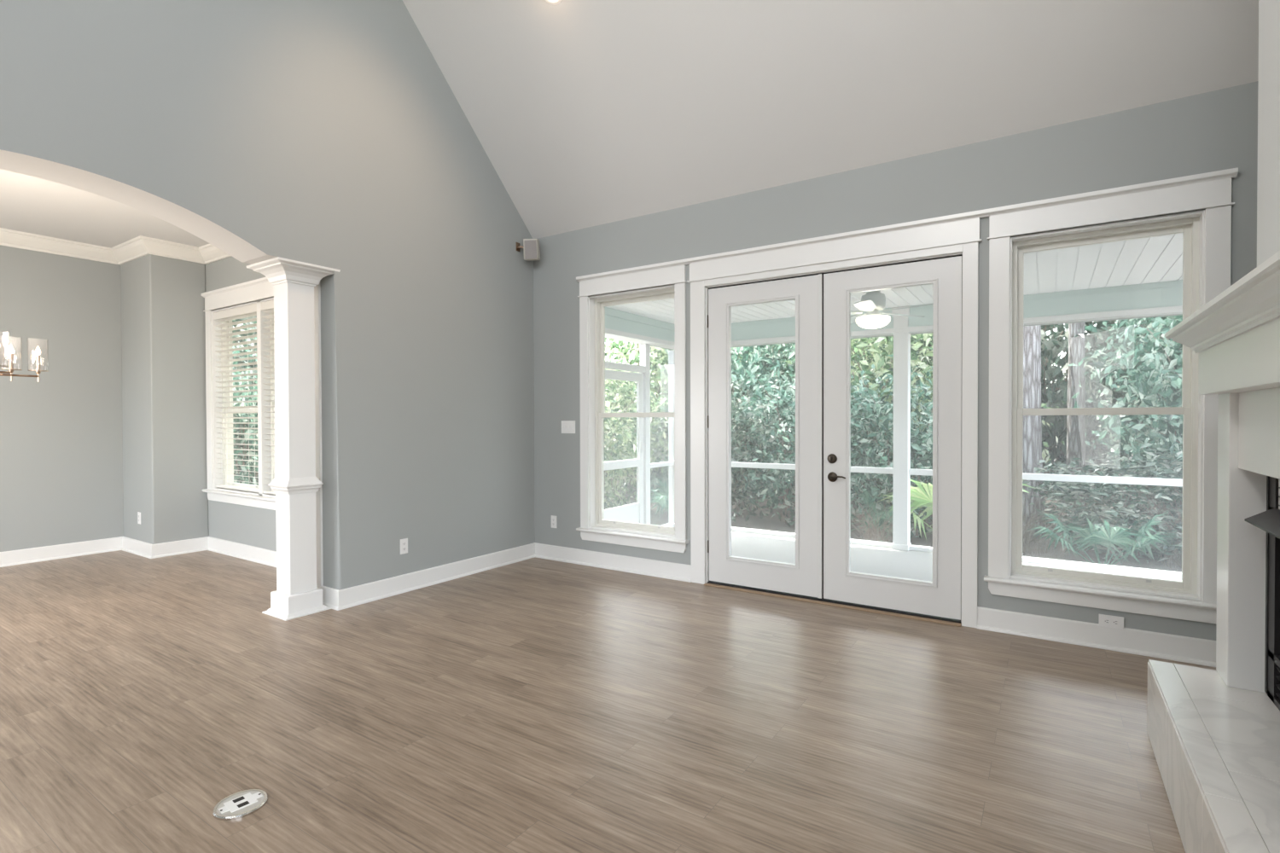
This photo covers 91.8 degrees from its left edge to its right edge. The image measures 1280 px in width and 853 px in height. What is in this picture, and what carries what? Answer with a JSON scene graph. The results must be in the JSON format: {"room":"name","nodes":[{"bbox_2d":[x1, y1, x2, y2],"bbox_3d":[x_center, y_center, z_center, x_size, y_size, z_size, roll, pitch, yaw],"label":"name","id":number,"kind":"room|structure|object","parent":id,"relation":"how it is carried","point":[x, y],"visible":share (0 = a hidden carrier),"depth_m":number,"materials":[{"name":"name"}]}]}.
{"room":"living room","nodes":[
{"label":"living room","id":0,"kind":"room"},
{"bbox_2d":[0,244,123,552],"bbox_3d":[-6.329,-0.244,4.999,0.200,3.050,4.340,0,1,33],"label":"wall","id":1,"kind":"structure","parent":0,"point":[61,481],"depth_m":5.95,"materials":[{"name":"grey paint"}]},
{"bbox_2d":[0,227,231,265],"bbox_3d":[-5.170,-1.706,5.085,5.550,0.135,2.482,0,1,-18],"label":"trim","id":2,"kind":"structure","parent":1,"relation":"attached to","point":[139,247],"depth_m":6.00,"materials":[{"name":"white paint"}]},
{"bbox_2d":[120,254,208,544],"bbox_3d":[-4.869,-0.264,6.352,0.750,3.050,0.475,0,1,33],"label":"wall","id":3,"kind":"structure","parent":0,"point":[164,397],"depth_m":6.14,"materials":[{"name":"grey paint"}]},
{"bbox_2d":[137,512,140,524],"bbox_3d":[-4.953,0.907,6.133,0.070,0.116,0.009,0,1,33],"label":"wall outlet","id":4,"kind":"object","parent":3,"relation":"attached to","point":[138,513],"visible":1,"depth_m":6.13,"materials":[{"name":"white plastic"}]},
{"bbox_2d":[205,256,276,551],"bbox_3d":[-3.644,-0.263,5.931,3.660,3.050,0.170,0,1,33],"label":"wall","id":5,"kind":"structure","parent":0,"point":[253,526],"depth_m":6.01,"materials":[{"name":"grey paint"}]},
{"bbox_2d":[201,277,275,510],"bbox_3d":[-3.510,-0.298,5.807,2.120,2.099,0.230,0,1,33],"label":"window","id":6,"kind":"structure","parent":5,"relation":"attached to","point":[258,293],"depth_m":6.06,"materials":[{"name":"white paint"}]},
{"bbox_2d":[213,299,275,494],"bbox_3d":[-3.522,-0.265,5.789,1.840,1.767,0.063,0,1,33],"label":"window blind","id":7,"kind":"object","parent":5,"relation":"attached to","point":[269,305],"visible":0.62,"depth_m":5.99,"materials":[{"name":"white plastic"}]},
{"bbox_2d":[240,315,256,321],"bbox_3d":[-3.341,-1.423,6.764,4.040,0.150,1.580,0,1,33],"label":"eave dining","id":8,"kind":"object","parent":5,"relation":"attached to","point":[254,317],"depth_m":7.72,"materials":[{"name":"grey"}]},
{"bbox_2d":[0,0,535,590],"bbox_3d":[-3.640,-1.496,2.290,0.340,5.600,9.000,0,1,33],"label":"wall","id":9,"kind":"structure","parent":0,"point":[326,133],"depth_m":4.40,"materials":[{"name":"grey paint"}]},
{"bbox_2d":[314,280,323,586],"bbox_3d":[-2.330,0.024,4.463,0.120,2.237,0.016,0,1,33],"label":"trim","id":10,"kind":"structure","parent":9,"relation":"attached to","point":[317,288],"depth_m":4.44,"materials":[{"name":"white paint"}]},
{"bbox_2d":[0,536,691,610],"bbox_3d":[-3.905,1.204,5.325,8.160,0.133,2.980,0,1,-16],"label":"baseboard","id":11,"kind":"structure","parent":9,"relation":"attached to","point":[337,600],"depth_m":5.63,"materials":[{"name":"white paint"}]},
{"bbox_2d":[400,538,407,554],"bbox_3d":[-1.813,0.921,4.766,0.009,0.116,0.070,0,1,33],"label":"wall outlet","id":12,"kind":"object","parent":9,"relation":"attached to","point":[404,543],"visible":1,"depth_m":4.76,"materials":[{"name":"white plastic"}]},
{"bbox_2d":[515,238,540,261],"bbox_3d":[-1.047,-1.648,5.784,0.209,0.202,0.141,0,1,3],"label":"wall speaker","id":13,"kind":"object","parent":9,"relation":"attached to","point":[531,247],"visible":1,"depth_m":5.73,"materials":[{"name":"grey plastic"}]},
{"bbox_2d":[524,239,536,258],"bbox_3d":[-1.010,-1.636,5.729,0.110,0.164,0.035,0,1,3],"label":"grille","id":14,"kind":"object","parent":13,"relation":"attached to","point":[530,245],"depth_m":5.72,"materials":[{"name":"grey fabric"}]},
{"bbox_2d":[0,550,1216,852],"bbox_3d":[-2.913,1.338,1.742,9.500,0.060,9.220,0,1,33],"label":"floor","id":15,"kind":"structure","parent":0,"point":[534,705],"depth_m":2.71,"materials":[{"name":"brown wood"}]},
{"bbox_2d":[212,789,267,820],"bbox_3d":[-1.368,1.293,2.125,0.160,0.013,0.160,0,1,33],"label":"floor outlet","id":16,"kind":"object","parent":15,"relation":"on","point":[242,804],"visible":1,"depth_m":2.11,"materials":[{"name":"silver metal"}]},
{"bbox_2d":[232,796,244,802],"bbox_3d":[-1.384,1.287,2.138,0.024,0.001,0.034,0,1,33],"label":"receptacle","id":17,"kind":"object","parent":16,"relation":"attached to","point":[239,799],"depth_m":2.14,"materials":[{"name":"black plastic"}]},
{"bbox_2d":[236,801,249,808],"bbox_3d":[-1.351,1.287,2.111,0.024,0.001,0.034,0,1,33],"label":"receptacle","id":18,"kind":"object","parent":16,"relation":"attached to","point":[241,804],"depth_m":2.11,"materials":[{"name":"black plastic"}]},
{"bbox_2d":[246,256,340,621],"bbox_3d":[-2.380,0.093,4.284,0.420,2.370,0.420,0,1,33],"label":"column","id":19,"kind":"structure","parent":15,"relation":"on","point":[295,485],"depth_m":4.21,"materials":[{"name":"white paint"}]},
{"bbox_2d":[1146,659,1279,852],"bbox_3d":[1.806,1.139,1.819,0.322,0.311,1.664,0,1,33],"label":"hearth","id":20,"kind":"object","parent":15,"relation":"on","point":[1215,745],"visible":0.92,"depth_m":1.91,"materials":[{"name":"white tile"}]},
{"bbox_2d":[0,0,1258,247],"bbox_3d":[-2.931,-3.076,1.683,9.500,2.670,9.200,0,1,33],"label":"ceiling","id":21,"kind":"structure","parent":0,"point":[587,113],"depth_m":4.20,"materials":[{"name":"white paint"}]},
{"bbox_2d":[0,331,48,382],"bbox_3d":[-4.203,-1.034,3.948,0.405,1.458,0.705,0,1,33],"label":"chandelier","id":22,"kind":"object","parent":21,"relation":"hanging from","point":[37,352],"visible":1,"depth_m":4.18,"materials":[{"name":"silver metal"}]},
{"bbox_2d":[545,0,562,5],"bbox_3d":[-0.605,-2.997,4.244,0.190,0.139,0.135,0,1,33],"label":"recessed light","id":23,"kind":"object","parent":21,"relation":"in","point":[555,2],"visible":1,"depth_m":4.30,"materials":[{"name":"white plastic"}]},
{"bbox_2d":[605,232,1183,324],"bbox_3d":[2.561,-1.250,5.359,6.627,0.037,2.580,0,1,33],"label":"ceiling","id":24,"kind":"structure","parent":0,"point":[1158,258],"depth_m":5.03,"materials":[{"name":"white wood"}]},
{"bbox_2d":[850,290,933,329],"bbox_3d":[2.015,-1.038,5.351,1.110,0.372,1.088,0,1,33],"label":"ceiling fan","id":25,"kind":"object","parent":24,"relation":"hanging from","point":[872,302],"visible":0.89,"depth_m":5.30,"materials":[{"name":"grey paint"}]},
{"bbox_2d":[533,81,1258,640],"bbox_3d":[1.184,-0.436,4.625,5.840,3.400,0.180,0,1,33],"label":"wall","id":26,"kind":"structure","parent":0,"point":[1214,130],"depth_m":4.08,"materials":[{"name":"grey paint"}]},
{"bbox_2d":[551,515,557,528],"bbox_3d":[-0.813,0.898,5.844,0.070,0.116,0.009,0,1,33],"label":"wall outlet","id":27,"kind":"object","parent":26,"relation":"attached to","point":[553,518],"visible":1,"depth_m":5.84,"materials":[{"name":"white plastic"}]},
{"bbox_2d":[561,420,575,433],"bbox_3d":[-0.666,0.005,5.732,0.164,0.116,0.014,0,1,33],"label":"light switch","id":28,"kind":"object","parent":26,"relation":"attached to","point":[567,427],"visible":1,"depth_m":5.73,"materials":[{"name":"white plastic"}]},
{"bbox_2d":[576,264,688,552],"bbox_3d":[-0.049,-0.143,5.398,1.132,2.348,0.230,0,1,33],"label":"window","id":29,"kind":"structure","parent":26,"relation":"in","point":[591,308],"depth_m":5.49,"materials":[{"name":"white paint"}]},
{"bbox_2d":[707,273,822,599],"bbox_3d":[0.932,0.071,4.721,0.924,2.328,0.060,0,1,33],"label":"door","id":30,"kind":"structure","parent":26,"relation":"in","point":[805,577],"depth_m":4.64,"materials":[{"name":"white paint"}]},
{"bbox_2d":[686,217,982,628],"bbox_3d":[1.300,-0.023,4.509,2.085,2.575,0.195,0,1,33],"label":"trim","id":31,"kind":"structure","parent":26,"relation":"attached to","point":[962,237],"depth_m":4.33,"materials":[{"name":"white paint"}]},
{"bbox_2d":[823,256,961,620],"bbox_3d":[1.681,0.075,4.200,0.883,2.328,0.107,0,1,33],"label":"door","id":32,"kind":"structure","parent":26,"relation":"in","point":[940,597],"depth_m":4.17,"materials":[{"name":"white paint"}]},
{"bbox_2d":[576,167,1238,282],"bbox_3d":[1.265,-1.326,4.423,4.386,0.039,0.047,0,1,33],"label":"trim","id":33,"kind":"structure","parent":26,"relation":"attached to","point":[1232,173],"depth_m":3.93,"materials":[{"name":"white paint"}]},
{"bbox_2d":[977,606,1215,667],"bbox_3d":[2.763,1.206,3.482,1.533,0.133,0.030,0,1,33],"label":"baseboard","id":34,"kind":"structure","parent":26,"relation":"attached to","point":[1197,651],"depth_m":3.56,"materials":[{"name":"white paint"}]},
{"bbox_2d":[983,177,1234,624],"bbox_3d":[2.667,-0.130,3.611,1.143,2.348,0.230,0,1,33],"label":"window","id":35,"kind":"structure","parent":26,"relation":"in","point":[1207,242],"depth_m":3.54,"materials":[{"name":"white paint"}]},
{"bbox_2d":[1098,614,1123,629],"bbox_3d":[2.683,1.112,3.531,0.116,0.070,0.009,0,1,33],"label":"wall outlet","id":36,"kind":"object","parent":26,"relation":"attached to","point":[1108,621],"visible":1,"depth_m":3.53,"materials":[{"name":"white plastic"}]},
{"bbox_2d":[1104,618,1110,624],"bbox_3d":[2.665,1.112,3.539,0.028,0.032,0.003,0,1,33],"label":"receptacle","id":37,"kind":"object","parent":36,"relation":"attached to","point":[1107,621],"depth_m":3.54,"materials":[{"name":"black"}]},
{"bbox_2d":[1112,619,1118,626],"bbox_3d":[2.699,1.112,3.518,0.028,0.032,0.003,0,1,33],"label":"receptacle","id":38,"kind":"object","parent":36,"relation":"attached to","point":[1115,622],"depth_m":3.52,"materials":[{"name":"white plastic"}]},
{"bbox_2d":[731,531,1181,581],"bbox_3d":[2.559,1.426,5.372,6.550,0.250,2.540,0,1,33],"label":"floor","id":39,"kind":"structure","parent":0,"point":[879,561],"depth_m":6.14,"materials":[{"name":"concrete"}]},
{"bbox_2d":[640,343,650,524],"bbox_3d":[0.060,0.154,7.378,0.090,2.262,0.090,0,1,33],"label":"porch post","id":40,"kind":"object","parent":39,"relation":"on","point":[644,348],"visible":0.53,"depth_m":7.34,"materials":[{"name":"white wood"}]},
{"bbox_2d":[603,369,645,523],"bbox_3d":[-0.202,0.311,6.939,0.086,1.860,0.905,0,1,33],"label":"screen door","id":41,"kind":"structure","parent":40,"relation":"attached to","point":[633,513],"depth_m":7.19,"materials":[{"name":"white wood"}]},
{"bbox_2d":[605,360,645,372],"bbox_3d":[-0.390,-0.665,6.688,0.080,0.070,1.540,0,1,33],"label":"beam","id":42,"kind":"structure","parent":40,"relation":"attached to","point":[609,365],"depth_m":6.95,"materials":[{"name":"white"}]},
{"bbox_2d":[650,460,674,527],"bbox_3d":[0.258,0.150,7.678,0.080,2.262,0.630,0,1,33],"label":"railing","id":43,"kind":"object","parent":39,"relation":"on","point":[665,463],"visible":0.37,"depth_m":7.73,"materials":[{"name":"white wood"}]},
{"bbox_2d":[668,349,674,523],"bbox_3d":[0.521,0.150,7.978,0.270,2.255,0.160,0,1,33],"label":"porch post","id":44,"kind":"object","parent":39,"relation":"on","point":[671,353],"visible":0.23,"depth_m":7.96,"materials":[{"name":"white wood"}]},
{"bbox_2d":[605,307,674,349],"bbox_3d":[-0.073,-1.109,7.030,0.230,0.274,2.470,0,1,33],"label":"beam","id":45,"kind":"structure","parent":44,"relation":"on","point":[619,325],"depth_m":6.95,"materials":[{"name":"white paint"}]},
{"bbox_2d":[731,461,893,548],"bbox_3d":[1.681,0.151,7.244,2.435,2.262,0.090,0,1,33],"label":"railing","id":46,"kind":"object","parent":39,"relation":"on","point":[754,465],"visible":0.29,"depth_m":7.20,"materials":[{"name":"white wood"}]},
{"bbox_2d":[891,306,911,551],"bbox_3d":[2.748,0.022,6.510,0.168,2.532,0.168,0,1,33],"label":"porch post","id":47,"kind":"object","parent":39,"relation":"on","point":[901,525],"visible":0.8,"depth_m":6.45,"materials":[{"name":"white wood"}]},
{"bbox_2d":[731,279,1182,348],"bbox_3d":[3.256,-1.111,6.203,6.320,0.278,0.230,0,1,33],"label":"beam","id":48,"kind":"structure","parent":47,"relation":"attached to","point":[1162,299],"depth_m":5.70,"materials":[{"name":"white paint"}]},
{"bbox_2d":[909,468,1182,578],"bbox_3d":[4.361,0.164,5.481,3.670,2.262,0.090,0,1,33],"label":"railing","id":49,"kind":"object","parent":39,"relation":"on","point":[1108,480],"visible":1,"depth_m":5.61,"materials":[{"name":"white wood"}]},
{"bbox_2d":[1256,0,1279,509],"bbox_3d":[2.155,-1.154,1.575,0.510,4.900,1.650,0,1,33],"label":"wall","id":50,"kind":"structure","parent":0,"point":[1268,183],"depth_m":2.28,"materials":[{"name":"white paint"}]},
{"bbox_2d":[1164,250,1279,692],"bbox_3d":[1.851,0.299,1.825,0.262,1.367,1.768,0,1,33],"label":"fireplace mantel","id":51,"kind":"object","parent":50,"relation":"attached to","point":[1235,335],"visible":1,"depth_m":2.27,"materials":[{"name":"white paint"}]},
{"bbox_2d":[1164,250,1279,353],"bbox_3d":[1.849,-0.337,1.818,0.262,0.095,1.768,0,1,33],"label":"mantel shelf","id":52,"kind":"object","parent":51,"relation":"attached to","point":[1251,305],"depth_m":1.80,"materials":[{"name":"white paint"}]},
{"bbox_2d":[1244,476,1279,710],"bbox_3d":[2.110,0.564,1.658,0.522,0.837,1.196,0,1,33],"label":"fireplace insert","id":53,"kind":"object","parent":50,"relation":"in","point":[1268,520],"visible":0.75,"depth_m":2.19,"materials":[{"name":"black metal"}]},
{"bbox_2d":[1244,508,1279,539],"bbox_3d":[1.923,0.320,1.778,0.075,0.051,1.046,0,1,33],"label":"hood","id":54,"kind":"object","parent":53,"relation":"attached to","point":[1269,520],"depth_m":2.10,"materials":[{"name":"black metal"}]},
{"bbox_2d":[1275,666,1279,699],"bbox_3d":[1.981,0.897,1.747,0.051,0.123,1.076,0,1,33],"label":"grille","id":55,"kind":"object","parent":53,"relation":"attached to","point":[1277,668],"depth_m":2.18,"materials":[{"name":"black metal"}]},
{"label":"outside","id":56,"kind":"structure","parent":0,"visible":0},
{"bbox_2d":[604,435,1181,572],"bbox_3d":[6.681,0.846,17.678,48.000,1.597,36.000,0,1,33],"label":"ground","id":57,"kind":"structure","parent":56,"point":[767,523],"depth_m":9.88,"materials":[{"name":"green plant"}]},
{"bbox_2d":[232,319,256,459],"bbox_3d":[-7.805,-0.989,12.163,5.720,6.392,5.635,0,1,34],"label":"shrub","id":58,"kind":"object","parent":57,"relation":"on","point":[236,320],"visible":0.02,"depth_m":11.30,"materials":[{"name":"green plant"}]},
{"bbox_2d":[232,320,257,471],"bbox_3d":[-5.900,-0.123,10.329,3.708,4.320,3.504,0,1,-7],"label":"shrub","id":59,"kind":"object","parent":57,"relation":"on","point":[251,322],"visible":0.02,"depth_m":9.47,"materials":[{"name":"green plant"}]},
{"bbox_2d":[232,337,258,485],"bbox_3d":[-5.557,0.314,8.783,2.292,3.084,2.443,0,1,3],"label":"shrub","id":60,"kind":"object","parent":57,"relation":"on","point":[241,474],"visible":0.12,"depth_m":8.32,"materials":[{"name":"teal plant"}]},
{"bbox_2d":[603,344,668,509],"bbox_3d":[-0.744,0.068,11.091,3.053,3.516,2.875,0,1,16],"label":"shrub","id":61,"kind":"object","parent":57,"relation":"on","point":[623,393],"visible":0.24,"depth_m":10.59,"materials":[{"name":"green plant"}]},
{"bbox_2d":[650,475,669,515],"bbox_3d":[0.642,1.189,9.695,1.007,0.885,1.355,0,1,33],"label":"palmetto","id":62,"kind":"object","parent":57,"relation":"on","point":[660,497],"visible":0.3,"depth_m":9.54,"materials":[{"name":"green plant"}]},
{"bbox_2d":[604,337,733,489],"bbox_3d":[0.104,-0.841,14.291,4.579,5.197,4.313,0,1,39],"label":"shrub","id":63,"kind":"object","parent":57,"relation":"on","point":[659,365],"visible":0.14,"depth_m":13.40,"materials":[{"name":"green plant"}]},
{"bbox_2d":[609,340,734,434],"bbox_3d":[1.015,-1.646,18.737,5.488,6.911,5.186,0,1,24],"label":"shrub","id":64,"kind":"object","parent":57,"relation":"on","point":[666,393],"visible":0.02,"depth_m":18.40,"materials":[{"name":"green plant"}]},
{"bbox_2d":[626,383,785,524],"bbox_3d":[1.048,0.476,10.749,2.717,2.760,2.676,0,1,5],"label":"shrub","id":65,"kind":"object","parent":57,"relation":"on","point":[735,457],"visible":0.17,"depth_m":10.31,"materials":[{"name":"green plant"}]},
{"bbox_2d":[664,343,857,496],"bbox_3d":[2.373,-0.684,13.581,4.580,4.707,4.297,-1,1,-41],"label":"shrub","id":66,"kind":"object","parent":57,"relation":"on","point":[758,354],"visible":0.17,"depth_m":12.50,"materials":[{"name":"teal plant"}]},
{"bbox_2d":[732,343,879,445],"bbox_3d":[4.064,-2.077,17.586,5.319,7.337,5.647,-1,1,-35],"label":"shrub","id":67,"kind":"object","parent":57,"relation":"on","point":[786,344],"visible":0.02,"depth_m":16.39,"materials":[{"name":"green plant"}]},
{"bbox_2d":[731,359,891,529],"bbox_3d":[2.543,0.287,10.279,2.865,2.907,3.053,0,1,11],"label":"shrub","id":68,"kind":"object","parent":57,"relation":"on","point":[775,407],"visible":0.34,"depth_m":9.98,"materials":[{"name":"teal plant"}]},
{"bbox_2d":[761,333,932,494],"bbox_3d":[4.727,-0.938,12.276,4.579,5.350,4.313,0,1,24],"label":"shrub","id":69,"kind":"object","parent":57,"relation":"on","point":[874,356],"visible":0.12,"depth_m":11.10,"materials":[{"name":"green plant"}]},
{"bbox_2d":[850,488,928,541],"bbox_3d":[3.448,1.236,8.553,1.000,0.802,1.324,0,1,33],"label":"palmetto","id":70,"kind":"object","parent":57,"relation":"on","point":[867,500],"visible":0.41,"depth_m":8.51,"materials":[{"name":"green plant"}]},
{"bbox_2d":[850,498,928,542],"bbox_3d":[3.049,1.281,7.963,1.207,0.726,0.955,0,1,33],"label":"brush","id":71,"kind":"object","parent":57,"relation":"on","point":[869,536],"visible":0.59,"depth_m":7.99,"materials":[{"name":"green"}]},
{"bbox_2d":[850,337,929,454],"bbox_3d":[7.131,-1.791,16.183,5.300,6.728,5.648,0,1,31],"label":"shrub","id":72,"kind":"object","parent":57,"relation":"on","point":[858,356],"visible":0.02,"depth_m":15.82,"materials":[{"name":"teal plant"}]},
{"bbox_2d":[850,354,932,539],"bbox_3d":[3.931,0.362,9.204,3.053,2.769,2.865,0,1,4],"label":"tree","id":73,"kind":"object","parent":57,"relation":"on","point":[870,410],"visible":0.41,"depth_m":8.86,"materials":[{"name":"teal plant"}]},
{"bbox_2d":[851,333,1043,454],"bbox_3d":[6.294,-0.556,13.009,3.644,4.608,3.857,0,1,35],"label":"shrub","id":74,"kind":"object","parent":57,"relation":"on","point":[916,340],"visible":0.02,"depth_m":12.42,"materials":[{"name":"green plant"}]},
{"bbox_2d":[877,470,1041,539],"bbox_3d":[4.111,0.980,7.994,1.946,1.282,1.781,0,1,9],"label":"palmetto","id":75,"kind":"object","parent":57,"relation":"on","point":[918,498],"visible":0.24,"depth_m":7.84,"materials":[{"name":"green plant"}]},
{"bbox_2d":[910,346,1065,515],"bbox_3d":[5.593,-0.130,10.492,2.498,3.669,2.562,0,1,-27],"label":"shrub","id":76,"kind":"object","parent":57,"relation":"on","point":[928,383],"visible":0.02,"depth_m":10.35,"materials":[{"name":"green plant"}]},
{"bbox_2d":[1022,325,1046,539],"bbox_3d":[5.541,-2.984,8.839,6.669,9.274,5.860,0,1,15],"label":"pine tree","id":77,"kind":"object","parent":57,"relation":"on","point":[1032,437],"visible":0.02,"depth_m":8.70,"materials":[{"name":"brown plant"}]},
{"bbox_2d":[1022,495,1085,556],"bbox_3d":[4.912,1.254,7.926,1.409,0.771,1.120,0,1,33],"label":"brush","id":78,"kind":"object","parent":57,"relation":"on","point":[1027,539],"visible":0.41,"depth_m":7.85,"materials":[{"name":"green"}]},
{"bbox_2d":[1044,321,1097,389],"bbox_3d":[10.169,-3.129,20.390,8.594,8.860,9.160,0,1,-8],"label":"shrub","id":79,"kind":"object","parent":57,"relation":"on","point":[1096,322],"visible":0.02,"depth_m":18.40,"materials":[{"name":"teal plant"}]},
{"bbox_2d":[1064,322,1087,511],"bbox_3d":[7.627,-3.485,10.766,6.717,9.919,5.730,0,1,33],"label":"pine tree","id":80,"kind":"object","parent":57,"relation":"on","point":[1076,424],"visible":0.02,"depth_m":10.88,"materials":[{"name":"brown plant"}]},
{"bbox_2d":[1022,448,1182,565],"bbox_3d":[6.072,1.004,7.583,2.717,1.511,2.676,0,1,-24],"label":"shrub","id":81,"kind":"object","parent":57,"relation":"on","point":[1066,490],"visible":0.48,"depth_m":7.35,"materials":[{"name":"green plant"}]},
{"bbox_2d":[1027,511,1179,565],"bbox_3d":[5.142,1.270,7.001,1.386,0.759,1.286,0,1,33],"label":"palmetto","id":82,"kind":"object","parent":57,"relation":"on","point":[1114,535],"visible":0.88,"depth_m":6.76,"materials":[{"name":"green plant"}]},
{"bbox_2d":[1044,321,1163,459],"bbox_3d":[13.896,-2.885,16.269,8.580,9.298,8.452,-1,1,-41],"label":"shrub","id":83,"kind":"object","parent":57,"relation":"on","point":[1063,337],"visible":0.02,"depth_m":16.80,"materials":[{"name":"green plant"}]},
{"bbox_2d":[1041,316,1170,482],"bbox_3d":[9.540,-1.640,13.890,5.488,6.911,5.186,0,1,-11],"label":"shrub","id":84,"kind":"object","parent":57,"relation":"on","point":[1054,394],"visible":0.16,"depth_m":12.98,"materials":[{"name":"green plant"}]},
{"bbox_2d":[1066,314,1182,489],"bbox_3d":[8.992,-0.516,9.590,3.969,4.486,3.724,0,1,27],"label":"shrub","id":85,"kind":"object","parent":57,"relation":"on","point":[1124,324],"visible":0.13,"depth_m":9.95,"materials":[{"name":"teal plant"}]},
{"bbox_2d":[1073,317,1182,526],"bbox_3d":[7.130,0.010,7.449,2.865,3.645,3.053,0,1,-18],"label":"tree","id":86,"kind":"object","parent":57,"relation":"on","point":[1169,358],"visible":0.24,"depth_m":7.88,"materials":[{"name":"teal plant"}]},
{"bbox_2d":[1088,316,1181,459],"bbox_3d":[11.657,-1.703,11.746,5.648,6.728,5.300,0,1,37],"label":"shrub","id":87,"kind":"object","parent":57,"relation":"on","point":[1162,317],"visible":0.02,"depth_m":12.40,"materials":[{"name":"teal plant"}]},
{"bbox_2d":[1100,468,1182,569],"bbox_3d":[6.130,1.050,6.974,1.527,1.199,1.243,0,1,33],"label":"brush","id":88,"kind":"object","parent":57,"relation":"on","point":[1178,561],"visible":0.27,"depth_m":7.04,"materials":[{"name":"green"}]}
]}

